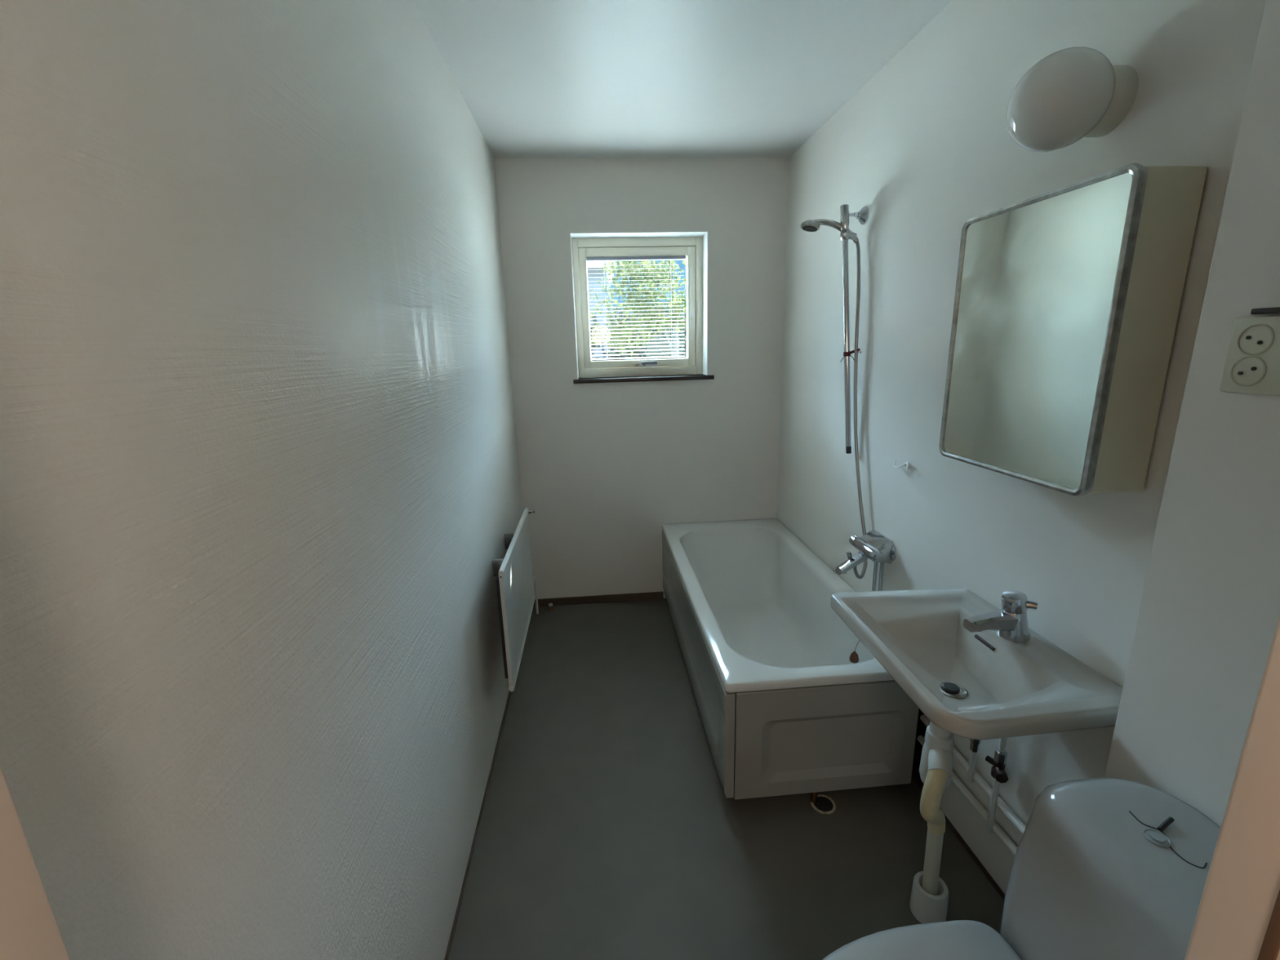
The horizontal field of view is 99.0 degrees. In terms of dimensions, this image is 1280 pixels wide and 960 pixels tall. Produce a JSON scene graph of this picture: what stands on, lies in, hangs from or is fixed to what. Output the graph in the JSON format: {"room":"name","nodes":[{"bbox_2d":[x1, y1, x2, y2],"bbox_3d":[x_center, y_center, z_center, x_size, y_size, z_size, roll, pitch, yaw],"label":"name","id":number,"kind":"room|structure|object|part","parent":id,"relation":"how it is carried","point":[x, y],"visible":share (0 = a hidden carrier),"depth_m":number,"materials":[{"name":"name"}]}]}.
{"room":"bathroom","nodes":[
{"label":"bathroom","id":0,"kind":"room"},
{"bbox_2d":[0,0,522,959],"bbox_3d":[-0.622,-0.122,1.609,0.100,2.550,3.280,-3,14,-4],"label":"wall","id":1,"kind":"structure","parent":0,"point":[260,485],"depth_m":0.69,"materials":[{"name":"paint"}]},
{"bbox_2d":[444,690,511,959],"bbox_3d":[-0.540,1.079,1.943,0.006,0.016,2.750,-3,14,-4],"label":"baseboard","id":2,"kind":"structure","parent":1,"relation":"attached to","point":[456,915],"depth_m":1.70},
{"bbox_2d":[492,507,538,691],"bbox_3d":[-0.547,0.547,2.533,0.128,0.770,1.205,-3,14,-4],"label":"radiator","id":3,"kind":"object","parent":1,"relation":"attached to","point":[516,582],"visible":1,"depth_m":2.16,"materials":[{"name":"white metal"}]},
{"bbox_3d":[-0.521,0.460,2.297,0.019,0.392,0.688,-3,14,-4],"label":"panel","id":4,"kind":"part","parent":3,"relation":"part of","materials":[{"name":"grey metal"}]},
{"bbox_2d":[493,157,789,599],"bbox_3d":[0.045,-0.517,3.152,1.501,2.550,0.220,-3,14,-4],"label":"wall","id":5,"kind":"structure","parent":0,"point":[603,466],"depth_m":3.05,"materials":[{"name":"paint"}]},
{"bbox_2d":[533,591,663,607],"bbox_3d":[-0.259,0.722,3.306,0.806,0.048,0.010,-3,14,-4],"label":"baseboard","id":6,"kind":"structure","parent":5,"relation":"attached to","point":[649,595],"depth_m":3.30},
{"bbox_2d":[571,236,702,377],"bbox_3d":[-0.005,-0.963,3.077,0.716,0.741,0.092,-3,14,-4],"label":"window","id":7,"kind":"structure","parent":5,"relation":"in","point":[691,247],"depth_m":3.05,"materials":[{"name":"beige paint"}]},
{"bbox_2d":[586,255,687,360],"bbox_3d":[-0.011,-0.959,3.070,0.554,0.554,0.031,-3,14,-4],"label":"blind","id":8,"kind":"object","parent":7,"relation":"attached to","point":[666,257],"visible":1,"depth_m":3.09,"materials":[{"name":"grey plastic"}]},
{"bbox_3d":[-0.192,-0.942,3.048,0.002,0.531,0.002,-3,14,-4],"label":"ladder cord","id":9,"kind":"part","parent":8,"relation":"part of","materials":[{"name":"white fabric"}]},
{"bbox_3d":[-0.008,-0.695,3.138,0.541,0.008,0.020,-3,14,-4],"label":"rail","id":10,"kind":"part","parent":8,"relation":"part of","materials":[{"name":"white metal"}]},
{"bbox_3d":[0.177,-0.958,3.077,0.002,0.531,0.002,-3,14,-4],"label":"ladder cord","id":11,"kind":"part","parent":8,"relation":"part of","materials":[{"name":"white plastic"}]},
{"bbox_3d":[0.047,-0.666,3.134,0.110,0.033,0.007,-3,14,-4],"label":"handle plate","id":12,"kind":"part","parent":7,"relation":"part of","materials":[{"name":"white"}]},
{"bbox_3d":[0.053,-0.667,3.123,0.088,0.023,0.032,-3,14,-4],"label":"handle","id":13,"kind":"part","parent":7,"relation":"part of","materials":[{"name":"grey plastic"}]},
{"bbox_3d":[0.285,-1.063,3.057,0.006,0.245,0.006,-8,15,-26],"label":"stay rod","id":14,"kind":"part","parent":7,"relation":"part of","materials":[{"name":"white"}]},
{"bbox_2d":[561,220,715,386],"bbox_3d":[0.008,-0.937,2.932,0.805,0.834,0.004,-3,14,-4],"label":"window frame","id":15,"kind":"structure","parent":5,"relation":"attached to","point":[567,228],"depth_m":2.87,"materials":[{"name":"paint"}]},
{"bbox_2d":[569,231,708,379],"bbox_3d":[0.001,-0.948,3.005,0.726,0.746,0.155,-3,14,-4],"label":"trim","id":16,"kind":"structure","parent":5,"relation":"attached to","point":[704,234],"depth_m":2.94,"materials":[{"name":"white"}]},
{"bbox_2d":[573,373,714,383],"bbox_3d":[0.018,-0.570,3.076,0.779,0.022,0.146,-3,14,-4],"label":"window sill","id":17,"kind":"structure","parent":5,"relation":"attached to","point":[676,377],"depth_m":3.01,"materials":[{"name":"black stone"}]},
{"bbox_2d":[413,0,952,157],"bbox_3d":[0.143,-1.358,1.378,1.701,0.120,3.280,-3,14,-4],"label":"ceiling","id":18,"kind":"structure","parent":0,"point":[536,78],"depth_m":1.87,"materials":[{"name":"white paint"}]},
{"bbox_2d":[448,598,1004,959],"bbox_3d":[0.210,1.111,1.970,1.701,0.100,3.260,-3,14,-4],"label":"floor","id":19,"kind":"structure","parent":0,"point":[609,829],"depth_m":1.70,"materials":[{"name":"plastic"}]},
{"bbox_2d":[548,603,553,611],"bbox_3d":[-0.527,0.751,3.228,0.026,0.043,0.026,-3,14,-4],"label":"valve","id":20,"kind":"object","parent":19,"relation":"on","point":[550,605],"visible":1,"depth_m":3.22,"materials":[{"name":"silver metal"}]},
{"bbox_2d":[662,518,919,799],"bbox_3d":[0.548,0.663,2.539,0.696,0.484,1.600,-3,14,-4],"label":"bathtub","id":21,"kind":"object","parent":19,"relation":"on","point":[784,708],"visible":0.91,"depth_m":1.88,"materials":[{"name":"white ceramic"}]},
{"bbox_3d":[0.217,0.669,2.511,0.031,0.396,1.597,-3,14,-4],"label":"panel","id":22,"kind":"part","parent":21,"relation":"part of","materials":[{"name":"grey plastic"}]},
{"bbox_2d":[662,518,893,692],"bbox_3d":[0.547,0.614,2.527,0.696,0.384,1.600,-3,14,-4],"label":"tub","id":23,"kind":"object","parent":21,"relation":"in","point":[748,602],"depth_m":2.62,"materials":[{"name":"white ceramic"}]},
{"bbox_3d":[0.603,0.838,1.776,0.602,0.396,0.029,-3,14,-4],"label":"panel","id":24,"kind":"part","parent":21,"relation":"part of","materials":[{"name":"grey plastic"}]},
{"bbox_2d":[848,640,859,662],"bbox_3d":[0.803,0.610,2.024,0.038,0.154,0.050,-3,14,-4],"label":"plug","id":25,"kind":"object","parent":21,"relation":"hanging from","point":[854,658],"visible":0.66,"depth_m":2.03,"materials":[{"name":"brown rubber"}]},
{"bbox_2d":[810,791,835,814],"bbox_3d":[0.610,1.024,1.815,0.080,0.123,0.088,-3,14,-4],"label":"floor drain","id":26,"kind":"object","parent":19,"relation":"on","point":[821,803],"visible":0.81,"depth_m":1.82,"materials":[{"name":"silver metal"}]},
{"bbox_2d":[822,777,1220,959],"bbox_3d":[0.575,0.923,0.868,0.682,0.769,0.356,-3,14,-4],"label":"toilet","id":27,"kind":"object","parent":19,"relation":"on","point":[1104,868],"visible":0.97,"depth_m":0.87,"materials":[{"name":"grey ceramic"}]},
{"bbox_3d":[0.455,0.875,0.845,0.445,0.032,0.348,-3,14,-4],"label":"seat lid","id":28,"kind":"part","parent":27,"relation":"part of","materials":[{"name":"grey plastic"}]},
{"bbox_3d":[0.798,0.588,0.806,0.216,0.081,0.344,-3,14,-4],"label":"cistern lid","id":29,"kind":"part","parent":27,"relation":"part of","materials":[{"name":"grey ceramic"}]},
{"bbox_3d":[0.813,0.532,0.844,0.035,0.011,0.007,-8,15,-24],"label":"button lever","id":30,"kind":"part","parent":27,"relation":"part of","materials":[{"name":"black rubber"}]},
{"bbox_2d":[1104,0,1279,826],"bbox_3d":[0.957,0.104,0.680,0.120,2.430,0.506,-3,14,-4],"label":"wall pier","id":31,"kind":"object","parent":19,"relation":"on","point":[1209,611],"visible":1,"depth_m":0.83,"materials":[{"name":"paint"}]},
{"bbox_2d":[1219,315,1279,395],"bbox_3d":[0.869,-0.173,0.761,0.020,0.105,0.073,-3,14,-4],"label":"wall socket","id":32,"kind":"object","parent":31,"relation":"attached to","point":[1252,363],"visible":1,"depth_m":0.76,"materials":[{"name":"beige plastic"}]},
{"bbox_2d":[1229,355,1266,386],"bbox_3d":[0.862,-0.154,0.774,0.004,0.043,0.043,-3,14,-4],"label":"outlet","id":33,"kind":"object","parent":32,"relation":"attached to","point":[1244,371],"depth_m":0.77,"materials":[{"name":"beige plastic"}]},
{"bbox_2d":[1236,323,1274,355],"bbox_3d":[0.860,-0.196,0.763,0.004,0.043,0.043,-3,14,-4],"label":"outlet","id":34,"kind":"object","parent":32,"relation":"attached to","point":[1252,339],"depth_m":0.76,"materials":[{"name":"beige plastic"}]},
{"bbox_2d":[1250,306,1279,314],"bbox_3d":[0.875,-0.216,0.679,0.015,0.008,0.188,-3,14,-4],"label":"cable cover","id":35,"kind":"object","parent":31,"relation":"attached to","point":[1274,309],"visible":1,"depth_m":0.75,"materials":[{"name":"grey plastic"}]},
{"bbox_2d":[776,0,1266,893],"bbox_3d":[0.973,-0.195,1.732,0.100,2.550,3.280,-3,14,-4],"label":"wall","id":36,"kind":"structure","parent":0,"point":[926,144],"depth_m":1.55,"materials":[{"name":"paint"}]},
{"bbox_2d":[840,204,868,453],"bbox_3d":[0.820,-0.579,2.168,0.102,0.951,0.103,-3,14,-4],"label":"shower rail","id":37,"kind":"object","parent":36,"relation":"attached to","point":[862,215],"visible":1,"depth_m":2.12,"materials":[{"name":"silver metal"}]},
{"bbox_2d":[800,218,858,243],"bbox_3d":[0.729,-0.958,2.111,0.220,0.093,0.073,-3,14,-4],"label":"shower","id":38,"kind":"object","parent":37,"relation":"attached to","point":[809,225],"visible":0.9,"depth_m":2.09,"materials":[{"name":"silver metal"}]},
{"bbox_2d":[853,240,867,578],"bbox_3d":[0.856,-0.270,2.105,0.068,1.292,0.320,0,14,7],"label":"shower hose","id":39,"kind":"object","parent":38,"relation":"hanging from","point":[857,244],"visible":0.84,"depth_m":2.15,"materials":[{"name":"silver metal"}]},
{"bbox_3d":[0.816,-0.586,2.156,0.021,0.911,0.098,-15,19,-43],"label":"rail","id":40,"kind":"part","parent":37,"relation":"part of","materials":[{"name":"silver metal"}]},
{"bbox_2d":[840,348,860,362],"bbox_3d":[0.831,-0.492,2.162,0.072,0.056,0.045,3,14,19],"label":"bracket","id":41,"kind":"object","parent":37,"relation":"attached to","point":[845,353],"visible":0.99,"depth_m":2.16,"materials":[{"name":"silver"}]},
{"bbox_3d":[0.809,-1.010,2.081,0.060,0.018,0.018,-3,14,-4],"label":"bracket arm","id":42,"kind":"part","parent":37,"relation":"part of","materials":[{"name":"silver metal"}]},
{"bbox_2d":[835,529,896,591],"bbox_3d":[0.839,0.357,2.079,0.163,0.309,0.194,-3,14,-4],"label":"mixer","id":43,"kind":"object","parent":36,"relation":"attached to","point":[873,545],"visible":0.98,"depth_m":2.05,"materials":[{"name":"silver metal"}]},
{"bbox_3d":[0.800,0.294,2.088,0.025,0.043,0.019,-3,14,-4],"label":"diverter knob","id":44,"kind":"part","parent":43,"relation":"part of","materials":[{"name":"silver metal"}]},
{"bbox_3d":[0.814,0.308,2.085,0.119,0.097,0.043,-3,14,-4],"label":"spout","id":45,"kind":"part","parent":43,"relation":"part of","materials":[{"name":"silver metal"}]},
{"bbox_2d":[893,459,910,470],"bbox_3d":[0.906,-0.050,1.884,0.025,0.032,0.095,-3,14,-4],"label":"robe hook","id":46,"kind":"object","parent":36,"relation":"attached to","point":[907,464],"visible":1,"depth_m":1.87,"materials":[{"name":"white metal"}]},
{"bbox_2d":[911,708,927,786],"bbox_3d":[0.962,0.867,1.834,0.004,0.400,0.172,-3,14,-4],"label":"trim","id":47,"kind":"structure","parent":36,"relation":"attached to","point":[921,726],"depth_m":1.88,"materials":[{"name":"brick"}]},
{"bbox_2d":[911,772,1004,900],"bbox_3d":[0.928,0.949,2.307,0.004,0.018,2.254,-3,14,-4],"label":"baseboard","id":48,"kind":"structure","parent":36,"relation":"attached to","point":[950,825],"depth_m":1.62,"materials":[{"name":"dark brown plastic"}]},
{"bbox_2d":[916,714,1026,856],"bbox_3d":[0.975,0.912,1.499,0.025,0.102,0.690,-3,14,-4],"label":"pipes","id":49,"kind":"object","parent":36,"relation":"attached to","point":[1006,811],"visible":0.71,"depth_m":1.53,"materials":[{"name":"metal"}]},
{"bbox_2d":[967,738,981,782],"bbox_3d":[0.947,0.655,1.525,0.024,0.440,0.028,-3,14,-4],"label":"supply pipe","id":50,"kind":"object","parent":49,"relation":"attached to","point":[975,744],"visible":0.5,"depth_m":1.55,"materials":[{"name":"grey plastic"}]},
{"bbox_2d":[985,737,1008,833],"bbox_3d":[0.951,0.716,1.441,0.040,0.520,0.071,0,14,7],"label":"supply pipe","id":51,"kind":"object","parent":49,"relation":"attached to","point":[998,773],"visible":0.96,"depth_m":1.45,"materials":[{"name":"grey plastic"}]},
{"bbox_2d":[830,588,1123,739],"bbox_3d":[0.772,0.453,1.345,0.414,0.150,0.585,-3,14,-4],"label":"washbasin","id":52,"kind":"object","parent":36,"relation":"attached to","point":[982,685],"visible":0.92,"depth_m":1.28,"materials":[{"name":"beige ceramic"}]},
{"bbox_2d":[909,720,954,924],"bbox_3d":[0.752,0.857,1.378,0.104,0.647,0.141,4,15,21],"label":"drain pipe","id":53,"kind":"object","parent":52,"relation":"attached to","point":[929,898],"visible":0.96,"depth_m":1.38,"materials":[{"name":"grey plastic"}]},
{"bbox_2d":[963,590,1037,642],"bbox_3d":[0.869,0.330,1.319,0.155,0.116,0.072,-3,14,-4],"label":"tap","id":54,"kind":"object","parent":52,"relation":"on","point":[1011,623],"visible":1,"depth_m":1.30,"materials":[{"name":"silver metal"}]},
{"bbox_3d":[0.850,0.342,1.322,0.116,0.052,0.052,-3,14,-4],"label":"spout","id":55,"kind":"part","parent":54,"relation":"part of","materials":[{"name":"silver metal"}]},
{"bbox_3d":[0.906,0.295,1.310,0.064,0.045,0.064,-3,14,-4],"label":"lever handle","id":56,"kind":"part","parent":54,"relation":"part of","materials":[{"name":"silver metal"}]},
{"bbox_2d":[1005,46,1138,152],"bbox_3d":[0.847,-0.756,1.093,0.197,0.173,0.173,-3,14,-4],"label":"wall lamp","id":57,"kind":"object","parent":36,"relation":"attached to","point":[1070,95],"visible":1,"depth_m":1.04,"materials":[{"name":"white glass"}]},
{"bbox_2d":[938,163,1207,496],"bbox_3d":[0.888,-0.304,1.200,0.139,0.588,0.456,-3,14,-4],"label":"upper cabinet","id":58,"kind":"object","parent":36,"relation":"attached to","point":[1068,299],"visible":1,"depth_m":1.06,"materials":[{"name":"painted metal"},{"name":"mirror glass"},{"name":"aged chrome"}]},
{"bbox_2d":[942,173,1132,488],"bbox_3d":[0.827,-0.301,1.196,0.004,0.564,0.432,-3,14,-4],"label":"mirror","id":59,"kind":"object","parent":58,"relation":"attached to","point":[1042,282],"depth_m":1.13,"materials":[{"name":"clear glass"}]},
{"bbox_3d":[0.295,0.172,0.305,1.501,2.550,0.140,-3,14,-4],"label":"wall","id":60,"kind":"structure","parent":0,"visible":0},
{"bbox_2d":[0,613,1279,959],"bbox_3d":[0.043,0.396,0.339,0.839,2.072,0.144,-3,14,-4],"label":"door frame","id":61,"kind":"structure","parent":60,"relation":"in","point":[1237,917],"depth_m":0.39,"materials":[{"name":"beige paint"}]},
{"label":"outside","id":62,"kind":"structure","parent":0,"visible":0},
{"bbox_3d":[-1.234,-1.553,15.149,60.000,0.100,23.720,-3,14,-4],"label":"ground","id":63,"kind":"structure","parent":62,"visible":0},
{"bbox_2d":[586,260,615,358],"bbox_3d":[-5.529,-5.960,19.757,9.150,6.500,6.800,-3,14,-4],"label":"house","id":64,"kind":"structure","parent":63,"relation":"on","point":[594,273],"depth_m":17.07,"materials":[{"name":"grey"}]},
{"bbox_2d":[588,259,686,357],"bbox_3d":[0.362,-2.653,10.629,2.970,4.107,2.682,-3,14,-4],"label":"tree","id":65,"kind":"object","parent":63,"relation":"on","point":[638,272],"visible":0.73,"depth_m":10.05,"materials":[{"name":"green plant"}]},
{"bbox_2d":[589,260,686,358],"bbox_3d":[-0.366,-3.940,15.525,5.855,4.690,3.408,-3,14,-4],"label":"tree","id":66,"kind":"object","parent":63,"relation":"on","point":[619,319],"visible":0.15,"depth_m":15.09,"materials":[{"name":"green plant"}]},
{"bbox_2d":[681,298,685,307],"bbox_3d":[1.000,-1.415,7.007,1.179,3.388,1.321,-10,16,-30],"label":"tree","id":67,"kind":"object","parent":63,"relation":"on","point":[683,302],"visible":0.02,"depth_m":6.62,"materials":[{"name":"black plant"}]}
]}

